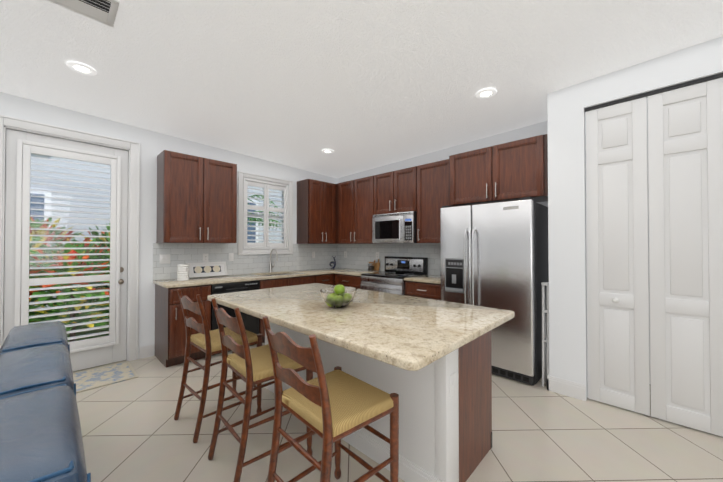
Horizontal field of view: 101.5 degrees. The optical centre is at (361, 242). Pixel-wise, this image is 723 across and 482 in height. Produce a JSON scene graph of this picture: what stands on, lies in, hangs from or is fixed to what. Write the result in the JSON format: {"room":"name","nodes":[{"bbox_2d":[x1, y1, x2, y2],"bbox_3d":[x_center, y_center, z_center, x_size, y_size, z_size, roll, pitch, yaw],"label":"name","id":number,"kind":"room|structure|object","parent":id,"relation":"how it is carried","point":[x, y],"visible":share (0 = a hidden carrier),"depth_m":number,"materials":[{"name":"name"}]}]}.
{"room":"kitchen","nodes":[
{"label":"kitchen","id":0,"kind":"room"},
{"bbox_2d":[0,92,343,358],"bbox_3d":[-2.999,-0.188,3.226,0.150,3.120,7.420,-1,-1,44],"label":"wall","id":1,"kind":"structure","parent":0,"point":[152,143],"depth_m":3.56,"materials":[{"name":"white paint"}]},
{"bbox_2d":[3,129,127,371],"bbox_3d":[-3.032,0.142,3.097,0.125,2.432,0.915,-1,-1,44],"label":"entry door","id":2,"kind":"structure","parent":1,"relation":"in","point":[21,147],"depth_m":3.08,"materials":[{"name":"white paint"}]},
{"bbox_2d":[0,115,139,360],"bbox_3d":[-3.068,0.096,3.132,0.176,2.550,1.123,-1,-1,44],"label":"door frame","id":3,"kind":"structure","parent":1,"relation":"attached to","point":[133,150],"depth_m":3.41,"materials":[{"name":"white wood"}]},
{"bbox_2d":[156,150,236,242],"bbox_3d":[-2.084,-0.527,3.794,0.384,1.070,0.840,-1,-1,44],"label":"upper cabinet","id":4,"kind":"object","parent":1,"relation":"attached to","point":[196,199],"visible":1,"depth_m":3.62,"materials":[{"name":"brown wood"}]},
{"bbox_2d":[153,243,336,279],"bbox_3d":[-1.507,0.246,4.661,0.008,0.452,2.973,-1,-1,44],"label":"tile backsplash","id":5,"kind":"structure","parent":1,"relation":"attached to","point":[301,258],"depth_m":4.32,"materials":[{"name":"white tile"}]},
{"bbox_2d":[160,254,169,263],"bbox_3d":[-2.443,0.207,3.672,0.010,0.114,0.115,-1,-1,44],"label":"outlet","id":6,"kind":"object","parent":5,"relation":"attached to","point":[164,258],"visible":1,"depth_m":3.67,"materials":[{"name":"white plastic"}]},
{"bbox_2d":[203,254,207,261],"bbox_3d":[-2.119,0.210,4.013,0.007,0.114,0.070,-1,-1,44],"label":"electrical outlet","id":7,"kind":"object","parent":5,"relation":"attached to","point":[205,257],"visible":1,"depth_m":4.01,"materials":[{"name":"white plastic"}]},
{"bbox_2d":[229,253,233,260],"bbox_3d":[-1.879,0.213,4.261,0.010,0.114,0.070,-1,-1,44],"label":"outlet","id":8,"kind":"object","parent":5,"relation":"attached to","point":[231,256],"visible":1,"depth_m":4.26,"materials":[{"name":"white plastic"}]},
{"bbox_2d":[238,171,292,254],"bbox_3d":[-1.547,-0.427,4.725,0.176,1.230,0.930,-1,-1,44],"label":"window","id":9,"kind":"structure","parent":1,"relation":"in","point":[241,176],"depth_m":4.57,"materials":[{"name":"white wood"}]},
{"bbox_2d":[243,178,287,248],"bbox_3d":[-1.548,-0.427,4.726,0.152,1.068,0.768,-1,-1,44],"label":"window shutters","id":10,"kind":"object","parent":9,"relation":"attached to","point":[265,208],"visible":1,"depth_m":4.68,"materials":[{"name":"white wood"}]},
{"bbox_2d":[297,179,335,243],"bbox_3d":[-0.660,-0.511,5.280,0.384,1.070,0.917,-1,-1,44],"label":"upper cabinet","id":11,"kind":"object","parent":1,"relation":"attached to","point":[316,211],"visible":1,"depth_m":5.01,"materials":[{"name":"brown wood"}]},
{"bbox_2d":[336,176,385,243],"bbox_3d":[-0.041,-0.513,5.056,0.926,1.070,0.383,-1,-1,44],"label":"upper cabinet","id":12,"kind":"object","parent":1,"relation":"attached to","point":[354,207],"visible":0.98,"depth_m":4.90,"materials":[{"name":"brown wood"}]},
{"bbox_2d":[374,166,416,214],"bbox_3d":[0.580,-0.742,4.463,0.786,0.625,0.383,-1,-1,44],"label":"upper cabinet","id":13,"kind":"object","parent":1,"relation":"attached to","point":[395,191],"visible":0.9,"depth_m":4.32,"materials":[{"name":"brown wood"}]},
{"bbox_2d":[372,211,416,243],"bbox_3d":[0.558,-0.206,4.430,0.752,0.439,0.451,-1,-1,44],"label":"microwave","id":14,"kind":"object","parent":13,"relation":"attached to","point":[399,227],"visible":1,"depth_m":4.25,"materials":[{"name":"grey metal"}]},
{"bbox_2d":[0,0,722,177],"bbox_3d":[-0.145,-1.553,0.402,8.050,0.496,7.420,-1,-1,44],"label":"ceiling","id":15,"kind":"structure","parent":0,"point":[356,86],"depth_m":2.33,"materials":[{"name":"white paint"}]},
{"bbox_2d":[66,62,96,74],"bbox_3d":[-2.269,-1.409,2.396,0.180,0.010,0.180,-1,-1,44],"label":"recessed light","id":16,"kind":"object","parent":15,"relation":"in","point":[81,68],"visible":1,"depth_m":2.39,"materials":[{"name":"white"}]},
{"bbox_2d":[47,0,119,26],"bbox_3d":[-1.690,-1.433,1.708,0.290,0.017,0.420,-1,-1,44],"label":"ceiling vent","id":17,"kind":"object","parent":15,"relation":"in","point":[103,11],"visible":0.98,"depth_m":1.80,"materials":[{"name":"white metal"}]},
{"bbox_2d":[321,149,333,153],"bbox_3d":[-0.489,-1.313,4.269,0.180,0.010,0.180,-1,-1,44],"label":"recessed light","id":18,"kind":"object","parent":15,"relation":"in","point":[326,151],"visible":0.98,"depth_m":4.26,"materials":[{"name":"white"}]},
{"bbox_2d":[476,88,496,98],"bbox_3d":[1.160,-1.385,2.750,0.180,0.010,0.180,-1,-1,44],"label":"recessed light","id":19,"kind":"object","parent":15,"relation":"in","point":[486,93],"visible":0.94,"depth_m":2.75,"materials":[{"name":"white"}]},
{"bbox_2d":[337,243,439,274],"bbox_3d":[0.463,0.247,4.827,2.550,0.452,0.007,-1,-1,44],"label":"tile backsplash","id":20,"kind":"structure","parent":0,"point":[360,256],"depth_m":4.93,"materials":[{"name":"white tile"}]},
{"bbox_2d":[73,343,722,481],"bbox_3d":[-0.145,1.391,0.369,8.200,0.100,7.570,-1,-1,44],"label":"floor","id":21,"kind":"structure","parent":0,"point":[132,430],"depth_m":2.02,"materials":[{"name":"tile"}]},
{"bbox_2d":[0,321,90,481],"bbox_3d":[-1.623,0.910,0.913,2.310,0.873,1.042,-1,-1,44],"label":"sofa","id":22,"kind":"object","parent":21,"relation":"on","point":[41,439],"visible":1,"depth_m":0.85,"materials":[{"name":"blue leather"}]},
{"bbox_2d":[73,361,137,392],"bbox_3d":[-2.787,1.362,2.878,0.585,0.010,0.895,-1,-1,44],"label":"doormat","id":23,"kind":"object","parent":21,"relation":"on","point":[89,379],"visible":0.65,"depth_m":3.00,"materials":[{"name":"beige fabric"}]},
{"bbox_2d":[155,284,210,367],"bbox_3d":[-2.134,0.936,3.531,0.654,0.878,0.435,-1,-1,44],"label":"base cabinet","id":24,"kind":"object","parent":21,"relation":"on","point":[170,337],"visible":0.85,"depth_m":3.30,"materials":[{"name":"brown wood"}]},
{"bbox_2d":[174,289,261,442],"bbox_3d":[-1.127,0.864,2.323,0.468,1.010,0.511,-1,-1,44],"label":"stool","id":25,"kind":"object","parent":21,"relation":"on","point":[206,341],"visible":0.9,"depth_m":2.20,"materials":[{"name":"brown wood"}]},
{"bbox_2d":[211,280,259,355],"bbox_3d":[-1.766,0.943,3.902,0.578,0.872,0.598,-1,-1,44],"label":"dishwasher","id":26,"kind":"object","parent":21,"relation":"on","point":[251,323],"visible":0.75,"depth_m":3.71,"materials":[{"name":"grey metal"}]},
{"bbox_2d":[208,298,312,481],"bbox_3d":[-0.634,0.859,1.865,0.474,1.010,0.518,-1,-1,44],"label":"stool","id":27,"kind":"object","parent":21,"relation":"on","point":[252,367],"visible":0.77,"depth_m":1.74,"materials":[{"name":"brown wood"}]},
{"bbox_2d":[259,275,313,342],"bbox_3d":[-1.248,0.946,4.455,0.654,0.878,0.905,-1,-1,44],"label":"base cabinet","id":28,"kind":"object","parent":21,"relation":"on","point":[278,282],"visible":0.17,"depth_m":4.15,"materials":[{"name":"brown wood"}]},
{"bbox_2d":[314,273,333,284],"bbox_3d":[-0.589,0.954,5.143,0.654,0.878,0.994,-1,-1,44],"label":"base cabinet","id":29,"kind":"object","parent":21,"relation":"on","point":[328,279],"visible":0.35,"depth_m":4.74,"materials":[{"name":"brown wood"}]},
{"bbox_2d":[153,267,350,287],"bbox_3d":[-1.281,0.488,4.441,0.632,0.035,2.972,-1,-1,44],"label":"countertop","id":30,"kind":"structure","parent":29,"relation":"on","point":[173,283],"depth_m":3.91,"materials":[{"name":"stone"}]},
{"bbox_2d":[177,264,188,280],"bbox_3d":[-2.168,0.361,3.588,0.129,0.198,0.129,-1,-1,44],"label":"ribbed vase","id":31,"kind":"object","parent":30,"relation":"on","point":[183,272],"visible":1,"depth_m":3.54,"materials":[{"name":"white ceramic"}]},
{"bbox_2d":[186,261,226,277],"bbox_3d":[-2.082,0.365,3.990,0.084,0.196,0.500,-1,-1,44],"label":"framed picture","id":32,"kind":"object","parent":30,"relation":"on","point":[203,269],"visible":0.92,"depth_m":3.98,"materials":[{"name":"grey"}]},
{"bbox_2d":[269,249,277,272],"bbox_3d":[-1.352,0.283,4.612,0.239,0.376,0.108,-1,-1,44],"label":"faucet","id":33,"kind":"object","parent":30,"relation":"on","point":[270,268],"visible":1,"depth_m":4.64,"materials":[{"name":"silver metal"}]},
{"bbox_2d":[329,256,335,268],"bbox_3d":[-0.525,0.362,5.370,0.094,0.237,0.094,-1,-1,44],"label":"fish figurine","id":34,"kind":"object","parent":30,"relation":"on","point":[334,263],"visible":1,"depth_m":5.36,"materials":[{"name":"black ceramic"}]},
{"bbox_2d":[333,269,382,275],"bbox_3d":[-0.008,0.492,4.841,0.630,0.035,0.632,-1,-1,44],"label":"countertop","id":35,"kind":"structure","parent":29,"relation":"on","point":[356,272],"depth_m":4.82,"materials":[{"name":"stone"}]},
{"bbox_2d":[368,259,379,270],"bbox_3d":[0.204,0.378,4.929,0.170,0.193,0.180,-1,-1,44],"label":"knife block","id":36,"kind":"object","parent":35,"relation":"on","point":[372,266],"visible":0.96,"depth_m":4.90,"materials":[{"name":"brown wood"}]},
{"bbox_2d":[262,316,398,481],"bbox_3d":[-0.150,0.854,1.387,0.474,1.010,0.518,-1,-1,44],"label":"stool","id":37,"kind":"object","parent":21,"relation":"on","point":[336,405],"visible":1,"depth_m":1.32,"materials":[{"name":"brown wood"}]},
{"bbox_2d":[334,274,360,288],"bbox_3d":[-0.031,0.951,4.844,0.672,0.878,0.653,-1,-1,44],"label":"base cabinet","id":38,"kind":"object","parent":21,"relation":"on","point":[348,280],"visible":0.25,"depth_m":4.62,"materials":[{"name":"brown wood"}]},
{"bbox_2d":[263,322,491,481],"bbox_3d":[-0.023,0.924,2.390,1.887,0.878,0.654,-1,-1,44],"label":"kitchen island","id":39,"kind":"object","parent":21,"relation":"on","point":[445,418],"visible":0.48,"depth_m":1.69,"materials":[{"name":"brown wood"}]},
{"bbox_2d":[207,283,514,370],"bbox_3d":[-0.160,0.462,2.192,2.080,0.038,1.165,-1,-1,44],"label":"island countertop","id":40,"kind":"structure","parent":39,"relation":"on","point":[409,333],"depth_m":1.67,"materials":[{"name":"stone"}]},
{"bbox_2d":[320,284,356,307],"bbox_3d":[-0.155,0.362,2.032,0.255,0.155,0.305,-1,-1,44],"label":"fruit bowl","id":41,"kind":"object","parent":40,"relation":"on","point":[339,296],"visible":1,"depth_m":1.94,"materials":[{"name":"clear glass"}]},
{"bbox_2d":[360,256,427,294],"bbox_3d":[0.455,0.801,4.312,0.756,1.165,0.697,-1,-1,44],"label":"range","id":42,"kind":"object","parent":21,"relation":"on","point":[393,275],"visible":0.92,"depth_m":4.28,"materials":[{"name":"silver metal"}]},
{"bbox_2d":[405,281,440,299],"bbox_3d":[0.963,0.940,3.892,0.544,0.878,0.653,-1,-1,44],"label":"base cabinet","id":43,"kind":"object","parent":21,"relation":"on","point":[424,290],"visible":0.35,"depth_m":3.68,"materials":[{"name":"brown wood"}]},
{"bbox_2d":[404,275,439,283],"bbox_3d":[0.970,0.482,3.904,0.544,0.035,0.632,-1,-1,44],"label":"countertop","id":44,"kind":"structure","parent":43,"relation":"on","point":[434,279],"depth_m":3.79,"materials":[{"name":"stone"}]},
{"bbox_2d":[440,197,548,385],"bbox_3d":[1.464,0.466,3.310,0.963,1.783,0.752,-1,-1,44],"label":"refrigerator","id":45,"kind":"object","parent":21,"relation":"on","point":[494,255],"visible":0.73,"depth_m":2.97,"materials":[{"name":"grey metal"}]},
{"bbox_2d":[541,282,548,386],"bbox_3d":[1.782,0.876,2.841,0.062,0.986,0.146,-1,-1,44],"label":"step stool","id":46,"kind":"object","parent":21,"relation":"on","point":[545,356],"visible":0.77,"depth_m":2.81,"materials":[{"name":"white paint"}]},
{"bbox_2d":[544,36,722,399],"bbox_3d":[3.295,-0.209,1.342,4.195,3.120,0.120,-1,-1,44],"label":"wall","id":47,"kind":"structure","parent":0,"point":[564,130],"depth_m":2.61,"materials":[{"name":"white paint"}]},
{"bbox_2d":[417,159,453,242],"bbox_3d":[1.060,-0.525,4.002,0.534,1.070,0.383,-1,-1,44],"label":"upper cabinet","id":48,"kind":"object","parent":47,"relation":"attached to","point":[432,188],"visible":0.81,"depth_m":3.93,"materials":[{"name":"brown wood"}]},
{"bbox_2d":[449,134,547,205],"bbox_3d":[1.591,-0.761,3.412,1.041,0.610,0.503,-1,-1,44],"label":"upper cabinet","id":49,"kind":"object","parent":47,"relation":"attached to","point":[512,171],"visible":1,"depth_m":3.20,"materials":[{"name":"brown wood"}]},
{"bbox_2d":[547,375,558,390],"bbox_3d":[1.865,1.301,2.878,0.014,0.135,0.416,-1,-1,44],"label":"baseboard","id":50,"kind":"structure","parent":47,"relation":"attached to","point":[551,381],"depth_m":2.71,"materials":[{"name":"white wood"}]},
{"bbox_2d":[585,73,722,436],"bbox_3d":[2.239,0.087,2.302,0.784,2.526,0.091,-1,-1,44],"label":"bifold closet door","id":51,"kind":"structure","parent":47,"relation":"in","point":[678,192],"depth_m":2.27,"materials":[{"name":"white paint"}]},
{"label":"outside","id":52,"kind":"structure","parent":0,"visible":0},
{"bbox_2d":[40,305,108,341],"bbox_3d":[-6.053,1.470,8.476,11.549,0.078,20.000,-1,-1,44],"label":"ground","id":53,"kind":"structure","parent":52,"point":[89,331],"depth_m":4.74,"materials":[{"name":"grey"}]},
{"bbox_2d":[29,236,93,322],"bbox_3d":[-4.534,0.572,3.734,1.931,1.611,1.859,-1,-1,44],"label":"bush","id":54,"kind":"object","parent":53,"relation":"on","point":[40,270],"depth_m":3.89,"materials":[{"name":"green plant"}]},
{"bbox_2d":[29,217,95,317],"bbox_3d":[-5.203,0.448,4.628,2.220,1.878,2.186,-1,-1,44],"label":"bush","id":55,"kind":"object","parent":53,"relation":"on","point":[39,225],"depth_m":4.63,"materials":[{"name":"green plant"}]},
{"bbox_2d":[29,237,109,341],"bbox_3d":[-3.982,0.650,4.096,1.888,1.462,1.768,-1,-1,44],"label":"bush","id":56,"kind":"object","parent":53,"relation":"on","point":[67,251],"depth_m":3.92,"materials":[{"name":"green plant"}]},
{"bbox_2d":[50,232,109,324],"bbox_3d":[-3.720,0.593,4.627,1.790,1.588,1.867,-1,-1,44],"label":"bush","id":57,"kind":"object","parent":53,"relation":"on","point":[96,269],"depth_m":4.21,"materials":[{"name":"green plant"}]},
{"bbox_2d":[54,223,109,309],"bbox_3d":[-4.481,0.512,5.470,2.050,1.768,2.089,-1,-1,44],"label":"bush","id":58,"kind":"object","parent":53,"relation":"on","point":[95,233],"depth_m":5.01,"materials":[{"name":"green plant"}]},
{"bbox_2d":[30,153,281,307],"bbox_3d":[-5.291,-2.078,7.785,0.460,7.000,20.000,-1,-1,44],"label":"neighboring building","id":59,"kind":"structure","parent":53,"relation":"on","point":[66,189],"depth_m":6.51,"materials":[{"name":"white"}]},
{"bbox_2d":[247,195,281,229],"bbox_3d":[-2.833,0.199,6.094,2.604,2.416,2.606,-1,-1,44],"label":"palm","id":60,"kind":"object","parent":53,"relation":"on","point":[258,219],"depth_m":6.37,"materials":[{"name":"green plant"}]}
]}

